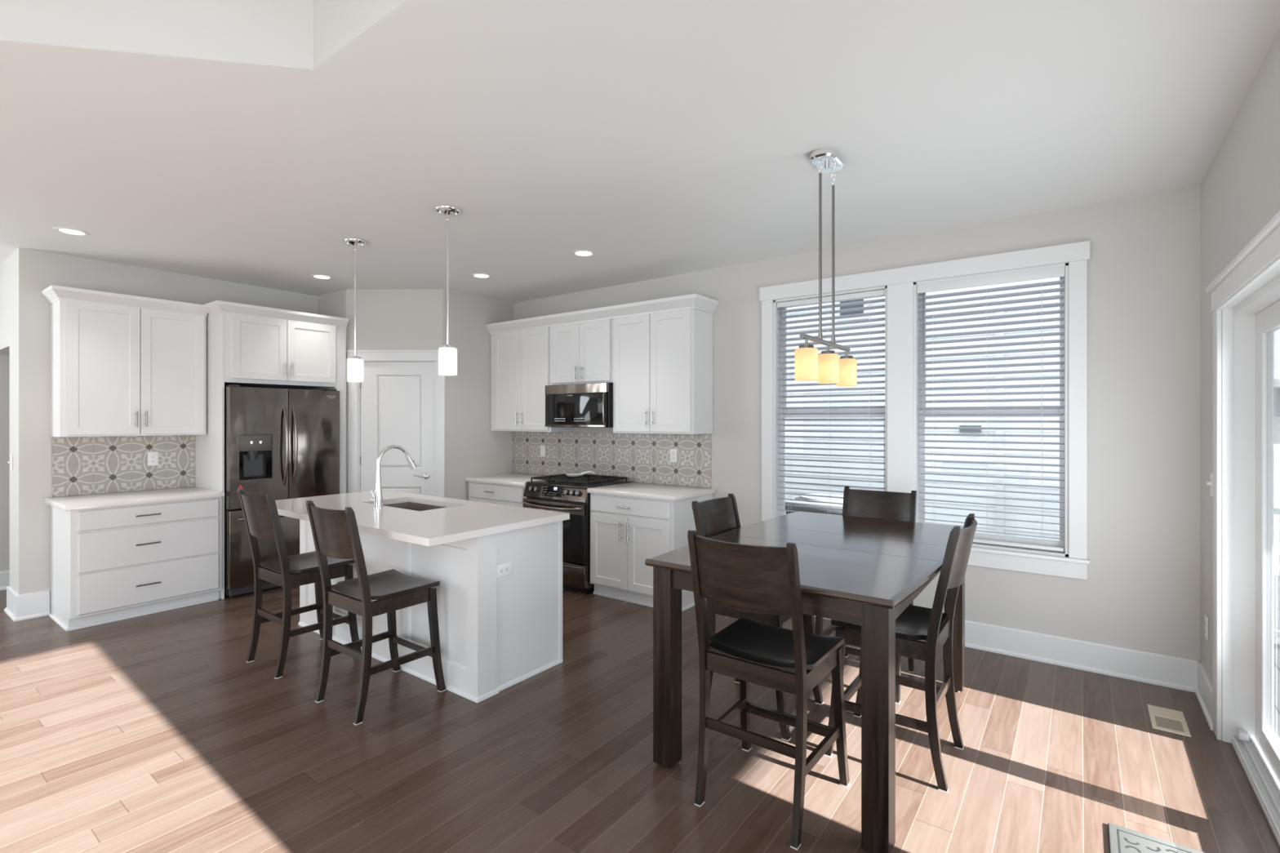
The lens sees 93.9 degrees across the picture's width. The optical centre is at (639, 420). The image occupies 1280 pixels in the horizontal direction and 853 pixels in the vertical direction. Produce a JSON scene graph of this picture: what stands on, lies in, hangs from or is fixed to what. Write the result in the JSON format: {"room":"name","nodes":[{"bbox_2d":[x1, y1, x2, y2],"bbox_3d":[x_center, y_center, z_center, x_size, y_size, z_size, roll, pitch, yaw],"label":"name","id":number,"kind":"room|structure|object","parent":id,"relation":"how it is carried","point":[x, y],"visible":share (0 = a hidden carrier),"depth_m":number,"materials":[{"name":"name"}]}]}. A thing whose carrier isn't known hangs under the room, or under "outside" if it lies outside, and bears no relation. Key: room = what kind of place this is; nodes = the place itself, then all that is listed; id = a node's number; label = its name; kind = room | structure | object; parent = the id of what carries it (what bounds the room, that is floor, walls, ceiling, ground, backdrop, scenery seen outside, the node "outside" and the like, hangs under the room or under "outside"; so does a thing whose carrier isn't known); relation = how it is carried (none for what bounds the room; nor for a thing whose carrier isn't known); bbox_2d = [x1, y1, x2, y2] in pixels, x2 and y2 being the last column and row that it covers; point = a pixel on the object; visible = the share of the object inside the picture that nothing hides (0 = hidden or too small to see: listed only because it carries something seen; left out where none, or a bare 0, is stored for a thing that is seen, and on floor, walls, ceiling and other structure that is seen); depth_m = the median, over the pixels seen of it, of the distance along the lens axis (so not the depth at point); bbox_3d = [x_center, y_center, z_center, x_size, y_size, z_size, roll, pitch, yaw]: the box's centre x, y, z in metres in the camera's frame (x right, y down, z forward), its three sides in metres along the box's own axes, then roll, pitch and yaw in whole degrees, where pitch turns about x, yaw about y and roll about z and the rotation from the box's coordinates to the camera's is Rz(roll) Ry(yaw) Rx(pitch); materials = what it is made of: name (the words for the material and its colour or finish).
{"room":"kitchen dining area","nodes":[
{"label":"kitchen dining area","id":0,"kind":"room"},
{"bbox_2d":[0,256,9,572],"bbox_3d":[-6.125,0.100,4.180,1.180,2.800,9.850,0,0,36],"label":"wall","id":1,"kind":"structure","parent":0,"point":[5,265],"depth_m":5.29,"materials":[{"name":"grey paint"}]},
{"bbox_2d":[0,570,9,591],"bbox_3d":[-6.324,1.420,4.359,0.026,0.160,9.300,0,0,36],"label":"baseboard","id":2,"kind":"structure","parent":1,"relation":"attached to","point":[4,575],"depth_m":5.30,"materials":[{"name":"white paint"}]},
{"bbox_2d":[9,247,317,613],"bbox_3d":[-3.695,0.100,6.140,0.400,2.800,3.810,0,0,36],"label":"wall","id":3,"kind":"structure","parent":0,"point":[31,271],"depth_m":4.60,"materials":[{"name":"grey paint"}]},
{"bbox_2d":[8,454,13,471],"bbox_3d":[-4.898,0.330,4.646,0.074,0.120,0.022,0,0,36],"label":"light switch","id":4,"kind":"object","parent":3,"relation":"attached to","point":[11,462],"visible":1,"depth_m":4.64,"materials":[{"name":"white plastic"}]},
{"bbox_2d":[4,586,49,622],"bbox_3d":[-4.774,1.405,4.653,0.430,0.190,0.195,0,0,36],"label":"baseboard","id":5,"kind":"structure","parent":3,"relation":"attached to","point":[20,607],"depth_m":4.54,"materials":[{"name":"white paint"}]},
{"bbox_2d":[52,435,195,497],"bbox_3d":[-4.280,0.359,5.004,0.008,0.467,0.926,0,0,36],"label":"backsplash","id":6,"kind":"structure","parent":3,"relation":"attached to","point":[82,465],"depth_m":4.95,"materials":[{"name":"tile"}]},
{"bbox_2d":[147,451,158,466],"bbox_3d":[-4.178,0.328,5.128,0.009,0.120,0.074,0,0,36],"label":"outlet","id":7,"kind":"object","parent":6,"relation":"attached to","point":[153,456],"visible":1,"depth_m":5.12,"materials":[{"name":"white plastic"}]},
{"bbox_2d":[40,284,207,437],"bbox_3d":[-4.154,-0.433,4.865,0.372,1.114,0.977,0,0,36],"label":"upper cabinet","id":8,"kind":"object","parent":3,"relation":"attached to","point":[122,365],"visible":0.99,"depth_m":4.73,"materials":[{"name":"white paint"}]},
{"bbox_2d":[0,0,408,69],"bbox_3d":[-2.868,-2.600,0.577,7.786,2.599,2.870,0,0,-19],"label":"ceiling recess","id":9,"kind":"structure","parent":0,"point":[296,33],"depth_m":2.13,"materials":[{"name":"grey paint"}]},
{"bbox_2d":[317,288,346,493],"bbox_3d":[-3.117,0.100,6.123,0.591,2.800,0.100,0,0,36],"label":"wall","id":10,"kind":"structure","parent":0,"point":[333,304],"depth_m":6.01,"materials":[{"name":"grey paint"}]},
{"bbox_2d":[346,288,442,493],"bbox_3d":[-2.425,0.100,5.967,1.000,2.800,0.100,0,0,0],"label":"wall","id":11,"kind":"structure","parent":0,"point":[388,319],"depth_m":5.92,"materials":[{"name":"grey paint"}]},
{"bbox_2d":[346,350,444,497],"bbox_3d":[-2.416,0.404,5.899,0.978,2.193,0.036,0,0,0],"label":"door frame","id":12,"kind":"structure","parent":11,"relation":"attached to","point":[366,355],"depth_m":5.89,"materials":[{"name":"white paint"}]},
{"bbox_2d":[358,360,435,496],"bbox_3d":[-2.402,0.454,5.941,0.785,2.092,0.130,0,0,0],"label":"door","id":13,"kind":"structure","parent":11,"relation":"in","point":[397,399],"depth_m":5.94,"materials":[{"name":"white paint"}]},
{"bbox_2d":[442,288,513,500],"bbox_3d":[-1.705,0.100,6.296,0.100,2.800,0.916,0,0,36],"label":"wall","id":14,"kind":"structure","parent":0,"point":[472,449],"depth_m":6.16,"materials":[{"name":"grey paint"}]},
{"bbox_2d":[565,473,582,476],"bbox_3d":[-0.624,0.519,5.644,0.162,0.026,0.114,0,0,-2],"label":"bowl","id":15,"kind":"object","parent":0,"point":[567,474],"depth_m":5.61,"materials":[{"name":"white ceramic"}]},
{"bbox_2d":[0,0,1279,302],"bbox_3d":[-3.092,-1.425,1.966,8.690,0.250,9.890,0,0,36],"label":"ceiling","id":16,"kind":"structure","parent":0,"point":[656,139],"depth_m":2.72,"materials":[{"name":"white paint"}]},
{"bbox_2d":[53,226,89,235],"bbox_3d":[-3.908,-1.296,4.110,0.184,0.007,0.184,0,0,36],"label":"recessed light","id":17,"kind":"object","parent":16,"relation":"in","point":[69,231],"visible":1,"depth_m":4.10,"materials":[{"name":"white plastic"}]},
{"bbox_2d":[310,274,333,279],"bbox_3d":[-2.877,-1.296,5.406,0.184,0.007,0.184,0,0,36],"label":"recessed light","id":18,"kind":"object","parent":16,"relation":"in","point":[315,276],"visible":1,"depth_m":5.40,"materials":[{"name":"white plastic"}]},
{"bbox_2d":[342,238,367,382],"bbox_3d":[-2.068,-0.790,4.342,0.160,1.020,0.160,0,0,36],"label":"pendant lamp","id":19,"kind":"object","parent":16,"relation":"hanging from","point":[355,364],"visible":1,"depth_m":4.32,"materials":[{"name":"white glass"}]},
{"bbox_2d":[434,205,461,375],"bbox_3d":[-1.187,-0.790,3.692,0.160,1.020,0.160,0,0,36],"label":"pendant lamp","id":20,"kind":"object","parent":16,"relation":"hanging from","point":[447,353],"visible":1,"depth_m":3.66,"materials":[{"name":"white glass"}]},
{"bbox_2d":[471,273,492,278],"bbox_3d":[-1.422,-1.296,5.364,0.184,0.007,0.184,0,0,36],"label":"recessed light","id":21,"kind":"object","parent":16,"relation":"in","point":[474,275],"visible":1,"depth_m":5.35,"materials":[{"name":"white plastic"}]},
{"bbox_2d":[571,249,595,257],"bbox_3d":[-0.438,-1.296,4.643,0.184,0.007,0.184,0,0,36],"label":"recessed light","id":22,"kind":"object","parent":16,"relation":"in","point":[583,253],"visible":1,"depth_m":4.64,"materials":[{"name":"white plastic"}]},
{"bbox_2d":[794,147,857,386],"bbox_3d":[0.934,-0.742,2.968,0.120,1.116,0.689,0,0,36],"label":"chandelier","id":23,"kind":"object","parent":16,"relation":"hanging from","point":[826,367],"visible":1,"depth_m":2.92,"materials":[{"name":"yellow glass"}]},
{"bbox_2d":[0,586,1279,852],"bbox_3d":[-3.227,1.560,1.892,8.560,0.120,9.810,0,0,36],"label":"floor","id":24,"kind":"structure","parent":0,"point":[155,732],"depth_m":2.66,"materials":[{"name":"brown wood"}]},
{"bbox_2d":[48,497,222,631],"bbox_3d":[-4.008,1.066,4.783,0.700,0.868,0.949,0,0,36],"label":"base cabinet","id":25,"kind":"object","parent":24,"relation":"on","point":[115,563],"visible":0.97,"depth_m":4.53,"materials":[{"name":"white paint"}]},
{"bbox_2d":[44,486,224,511],"bbox_3d":[-4.014,0.613,4.775,0.700,0.038,0.970,0,0,36],"label":"countertop","id":26,"kind":"structure","parent":25,"relation":"on","point":[147,496],"depth_m":4.63,"materials":[{"name":"white stone"}]},
{"bbox_2d":[195,300,349,599],"bbox_3d":[-3.432,0.254,5.576,0.674,2.492,1.104,0,0,36],"label":"tall cabinet","id":27,"kind":"object","parent":24,"relation":"on","point":[248,345],"visible":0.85,"depth_m":5.28,"materials":[{"name":"white paint"}]},
{"bbox_2d":[224,384,339,597],"bbox_3d":[-3.392,0.600,5.527,0.777,1.800,0.919,0,0,36],"label":"refrigerator","id":28,"kind":"object","parent":24,"relation":"on","point":[282,443],"visible":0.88,"depth_m":5.25,"materials":[{"name":"black metal"}]},
{"bbox_2d":[238,488,361,679],"bbox_3d":[-2.154,0.962,3.759,0.475,1.076,0.575,0,0,36],"label":"counter chair","id":29,"kind":"object","parent":24,"relation":"on","point":[260,514],"visible":0.88,"depth_m":3.64,"materials":[{"name":"brown wood"}]},
{"bbox_2d":[306,500,445,725],"bbox_3d":[-1.440,0.962,3.232,0.475,1.076,0.575,0,0,36],"label":"counter chair","id":30,"kind":"object","parent":24,"relation":"on","point":[335,535],"visible":1,"depth_m":3.15,"materials":[{"name":"brown wood"}]},
{"bbox_2d":[297,519,562,702],"bbox_3d":[-1.487,1.058,4.045,2.043,0.885,0.667,0,0,36],"label":"kitchen island","id":31,"kind":"object","parent":24,"relation":"on","point":[495,634],"visible":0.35,"depth_m":3.44,"materials":[{"name":"white paint"}]},
{"bbox_2d":[275,489,569,546],"bbox_3d":[-1.583,0.594,3.934,2.116,0.038,0.995,0,0,36],"label":"island countertop","id":32,"kind":"structure","parent":31,"relation":"on","point":[462,519],"depth_m":3.63,"materials":[{"name":"white stone"}]},
{"bbox_2d":[370,444,416,507],"bbox_3d":[-1.679,0.370,4.075,0.106,0.409,0.310,0,0,36],"label":"faucet","id":33,"kind":"object","parent":32,"relation":"on","point":[377,499],"visible":1,"depth_m":3.96,"materials":[{"name":"silver metal"}]},
{"bbox_2d":[383,502,447,511],"bbox_3d":[-1.567,0.711,4.141,0.720,0.194,0.389,0,0,36],"label":"sink","id":34,"kind":"object","parent":32,"relation":"in","point":[406,505],"visible":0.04,"depth_m":4.43,"materials":[{"name":"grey metal"}]},
{"bbox_2d":[497,561,512,578],"bbox_3d":[-0.759,0.838,3.341,0.009,0.074,0.120,0,0,36],"label":"outlet","id":35,"kind":"object","parent":31,"relation":"attached to","point":[506,569],"visible":1,"depth_m":3.34,"materials":[{"name":"white plastic"}]},
{"bbox_2d":[499,568,504,573],"bbox_3d":[-0.769,0.838,3.324,0.003,0.033,0.033,0,0,36],"label":"receptacle","id":36,"kind":"object","parent":35,"relation":"attached to","point":[501,570],"depth_m":3.32,"materials":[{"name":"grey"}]},
{"bbox_2d":[504,566,509,573],"bbox_3d":[-0.746,0.838,3.356,0.003,0.033,0.033,0,0,36],"label":"receptacle","id":37,"kind":"object","parent":35,"relation":"attached to","point":[506,568],"depth_m":3.35,"materials":[{"name":"grey plastic"}]},
{"bbox_2d":[467,481,526,506],"bbox_3d":[-1.243,1.059,6.076,0.872,0.882,0.664,0,0,36],"label":"base cabinet","id":38,"kind":"object","parent":24,"relation":"on","point":[505,495],"visible":0.26,"depth_m":5.82,"materials":[{"name":"white paint"}]},
{"bbox_2d":[464,472,545,486],"bbox_3d":[-1.243,0.599,6.086,0.886,0.038,0.640,0,0,36],"label":"countertop","id":39,"kind":"structure","parent":38,"relation":"on","point":[511,479],"depth_m":5.94,"materials":[{"name":"white stone"}]},
{"bbox_2d":[522,473,631,594],"bbox_3d":[-0.603,1.016,5.555,0.766,0.968,0.729,0,0,36],"label":"gas range","id":40,"kind":"object","parent":24,"relation":"on","point":[563,493],"visible":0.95,"depth_m":5.21,"materials":[{"name":"black metal"}]},
{"bbox_2d":[525,480,631,489],"bbox_3d":[-0.573,0.585,5.597,0.766,0.020,0.625,0,0,36],"label":"cooktop","id":41,"kind":"object","parent":40,"relation":"in","point":[544,484],"depth_m":5.41,"materials":[{"name":"black metal"}]},
{"bbox_2d":[565,471,595,476],"bbox_3d":[-0.562,0.504,5.645,0.286,0.056,0.114,0,0,-2],"label":"spoon rest","id":42,"kind":"object","parent":40,"relation":"on","point":[585,472],"visible":1,"depth_m":5.63,"materials":[{"name":"white ceramic"}]},
{"bbox_2d":[590,493,712,611],"bbox_3d":[0.087,1.059,5.094,0.873,0.882,0.664,0,0,36],"label":"base cabinet","id":43,"kind":"object","parent":24,"relation":"on","point":[625,531],"visible":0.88,"depth_m":4.85,"materials":[{"name":"white paint"}]},
{"bbox_2d":[586,482,715,501],"bbox_3d":[0.096,0.599,5.098,0.891,0.038,0.640,0,0,36],"label":"countertop","id":44,"kind":"structure","parent":43,"relation":"on","point":[647,491],"depth_m":4.97,"materials":[{"name":"white stone"}]},
{"bbox_2d":[691,493,823,741],"bbox_3d":[0.603,0.962,3.154,0.575,1.076,0.475,0,0,36],"label":"counter chair","id":45,"kind":"object","parent":24,"relation":"on","point":[717,516],"visible":0.32,"depth_m":3.16,"materials":[{"name":"brown wood"}]},
{"bbox_2d":[687,529,849,850],"bbox_3d":[0.505,0.962,2.378,0.475,1.076,0.575,0,0,36],"label":"counter chair","id":46,"kind":"object","parent":24,"relation":"on","point":[747,578],"visible":1,"depth_m":2.26,"materials":[{"name":"brown wood"}]},
{"bbox_2d":[644,511,964,852],"bbox_3d":[0.938,1.050,2.973,1.092,0.900,1.713,0,0,36],"label":"dining table","id":47,"kind":"object","parent":24,"relation":"on","point":[865,572],"visible":0.66,"depth_m":2.55,"materials":[{"name":"brown wood"}]},
{"bbox_2d":[815,485,916,703],"bbox_3d":[1.349,0.962,3.531,0.475,1.076,0.575,0,0,36],"label":"counter chair","id":48,"kind":"object","parent":24,"relation":"on","point":[878,504],"visible":0.23,"depth_m":3.69,"materials":[{"name":"brown wood"}]},
{"bbox_2d":[823,513,977,793],"bbox_3d":[1.192,0.962,2.697,0.575,1.076,0.475,0,0,36],"label":"counter chair","id":49,"kind":"object","parent":24,"relation":"on","point":[915,623],"visible":0.56,"depth_m":2.51,"materials":[{"name":"brown wood"}]},
{"bbox_2d":[1107,822,1204,852],"bbox_3d":[1.687,1.494,1.763,0.460,0.012,0.790,0,0,36],"label":"door mat","id":50,"kind":"object","parent":24,"relation":"on","point":[1122,839],"visible":1,"depth_m":2.10,"materials":[{"name":"white fabric"}]},
{"bbox_2d":[1146,704,1191,737],"bbox_3d":[2.639,1.498,2.986,0.140,0.005,0.300,0,0,36],"label":"floor vent","id":51,"kind":"object","parent":24,"relation":"in","point":[1167,720],"visible":1,"depth_m":2.98,"materials":[{"name":"beige metal"}]},
{"bbox_2d":[513,184,1200,661],"bbox_3d":[0.337,0.100,5.432,7.290,2.800,0.160,0,0,36],"label":"wall","id":52,"kind":"structure","parent":0,"point":[1141,590],"depth_m":3.53,"materials":[{"name":"grey paint"}]},
{"bbox_2d":[490,327,573,431],"bbox_3d":[-1.151,-0.400,6.195,0.899,1.023,0.370,0,0,36],"label":"upper cabinet","id":53,"kind":"object","parent":52,"relation":"attached to","point":[521,360],"visible":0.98,"depth_m":6.06,"materials":[{"name":"white paint"}]},
{"bbox_2d":[485,293,719,334],"bbox_3d":[-0.477,-0.964,5.695,2.577,0.103,0.377,0,0,36],"label":"crown molding","id":54,"kind":"structure","parent":53,"relation":"attached to","point":[696,301],"depth_m":5.33,"materials":[{"name":"white paint"}]},
{"bbox_2d":[551,319,613,385],"bbox_3d":[-0.477,-0.626,5.698,0.774,0.569,0.370,0,0,36],"label":"upper cabinet","id":55,"kind":"object","parent":52,"relation":"attached to","point":[582,353],"visible":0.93,"depth_m":5.55,"materials":[{"name":"white paint"}]},
{"bbox_2d":[545,382,613,427],"bbox_3d":[-0.494,-0.137,5.673,0.770,0.402,0.420,0,0,36],"label":"microwave","id":56,"kind":"object","parent":55,"relation":"attached to","point":[579,405],"visible":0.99,"depth_m":5.48,"materials":[{"name":"black metal"}]},
{"bbox_2d":[512,431,711,488],"bbox_3d":[-0.398,0.346,5.869,2.504,0.465,0.008,0,0,36],"label":"backsplash","id":57,"kind":"structure","parent":52,"relation":"attached to","point":[645,458],"depth_m":5.71,"materials":[{"name":"tile"}]},
{"bbox_2d":[540,445,545,457],"bbox_3d":[-1.033,0.324,6.327,0.074,0.120,0.010,0,0,36],"label":"light switch","id":58,"kind":"object","parent":57,"relation":"attached to","point":[542,447],"visible":1,"depth_m":6.32,"materials":[{"name":"white plastic"}]},
{"bbox_2d":[670,448,676,462],"bbox_3d":[0.299,0.314,5.345,0.074,0.120,0.009,0,0,36],"label":"outlet","id":59,"kind":"object","parent":57,"relation":"attached to","point":[673,451],"visible":1,"depth_m":5.34,"materials":[{"name":"white plastic"}]},
{"bbox_2d":[613,308,712,434],"bbox_3d":[0.175,-0.400,5.216,0.844,1.023,0.370,0,0,36],"label":"upper cabinet","id":60,"kind":"object","parent":52,"relation":"attached to","point":[663,362],"visible":1,"depth_m":5.04,"materials":[{"name":"white paint"}]},
{"bbox_2d":[773,285,887,517],"bbox_3d":[1.468,-0.064,4.597,0.873,1.797,0.160,0,0,36],"label":"window","id":61,"kind":"structure","parent":52,"relation":"in","point":[776,433],"depth_m":4.79,"materials":[{"name":"white plastic"}]},
{"bbox_2d":[759,240,1090,580],"bbox_3d":[1.878,-0.059,4.269,2.139,2.033,0.200,0,0,36],"label":"window","id":62,"kind":"structure","parent":52,"relation":"in","point":[1064,543],"depth_m":3.96,"materials":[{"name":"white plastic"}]},
{"bbox_2d":[777,288,884,515],"bbox_3d":[1.445,-0.068,4.566,0.829,1.755,0.063,0,0,36],"label":"window blind","id":63,"kind":"object","parent":62,"relation":"attached to","point":[877,293],"visible":0.7,"depth_m":4.55,"materials":[{"name":"white plastic"}]},
{"bbox_2d":[916,266,1065,551],"bbox_3d":[2.288,-0.075,3.942,0.840,1.770,0.066,0,0,36],"label":"window blind","id":64,"kind":"object","parent":62,"relation":"attached to","point":[1055,272],"visible":0.98,"depth_m":3.90,"materials":[{"name":"white plastic"}]},
{"bbox_2d":[813,615,1198,693],"bbox_3d":[1.855,1.415,4.196,3.060,0.170,0.026,0,0,36],"label":"baseboard","id":65,"kind":"structure","parent":52,"relation":"attached to","point":[1171,672],"depth_m":3.58,"materials":[{"name":"white paint"}]},
{"bbox_2d":[1200,29,1279,685],"bbox_3d":[0.280,-1.200,-0.648,0.160,5.400,9.690,0,0,36],"label":"wall","id":66,"kind":"structure","parent":0,"point":[1240,188],"depth_m":2.63,"materials":[{"name":"grey paint"}]},
{"bbox_2d":[1195,661,1213,730],"bbox_3d":[2.929,1.415,3.096,0.026,0.170,0.520,0,0,36],"label":"baseboard","id":67,"kind":"structure","parent":66,"relation":"attached to","point":[1204,691],"depth_m":3.09,"materials":[{"name":"white paint"}]},
{"bbox_2d":[1204,613,1208,640],"bbox_3d":[2.956,1.080,3.120,0.009,0.120,0.074,0,0,36],"label":"outlet","id":68,"kind":"object","parent":66,"relation":"attached to","point":[1206,616],"visible":1,"depth_m":3.11,"materials":[{"name":"white plastic"}]},
{"bbox_2d":[1206,471,1213,497],"bbox_3d":[2.852,0.320,2.991,0.022,0.120,0.074,0,0,36],"label":"light switch","id":69,"kind":"object","parent":66,"relation":"attached to","point":[1211,482],"visible":0.77,"depth_m":2.99,"materials":[{"name":"white plastic"}]},
{"bbox_2d":[1205,210,1279,742],"bbox_3d":[2.187,0.426,2.074,0.076,2.147,2.075,0,0,36],"label":"door frame","id":70,"kind":"structure","parent":66,"relation":"attached to","point":[1258,263],"depth_m":2.79,"materials":[{"name":"white paint"}]},
{"bbox_2d":[1231,274,1279,846],"bbox_3d":[2.277,0.490,2.023,0.140,2.020,1.810,0,0,36],"label":"door","id":71,"kind":"structure","parent":66,"relation":"in","point":[1255,738],"depth_m":2.68,"materials":[{"name":"white plastic"}]},
{"label":"outside","id":72,"kind":"structure","parent":0,"visible":0},
{"bbox_2d":[1231,743,1279,848],"bbox_3d":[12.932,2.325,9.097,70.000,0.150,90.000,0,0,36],"label":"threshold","id":73,"kind":"structure","parent":72,"point":[1231,744],"depth_m":3.55,"materials":[{"name":"wood"}]},
{"bbox_2d":[785,493,843,515],"bbox_3d":[2.211,1.575,7.069,0.880,1.350,0.900,0,0,36],"label":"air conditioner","id":74,"kind":"object","parent":73,"relation":"on","point":[801,497],"visible":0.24,"depth_m":6.82,"materials":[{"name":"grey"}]},
{"bbox_2d":[785,276,1059,541],"bbox_3d":[3.146,-1.925,11.164,10.600,8.350,7.300,0,0,36],"label":"house","id":75,"kind":"structure","parent":73,"relation":"on","point":[1052,454],"depth_m":7.10,"materials":[{"name":"white"}]},
{"bbox_2d":[959,425,981,432],"bbox_3d":[3.886,0.100,7.031,0.220,0.080,0.070,0,0,36],"label":"vent","id":76,"kind":"object","parent":75,"relation":"attached to","point":[960,430],"depth_m":7.00,"materials":[{"name":"grey"}]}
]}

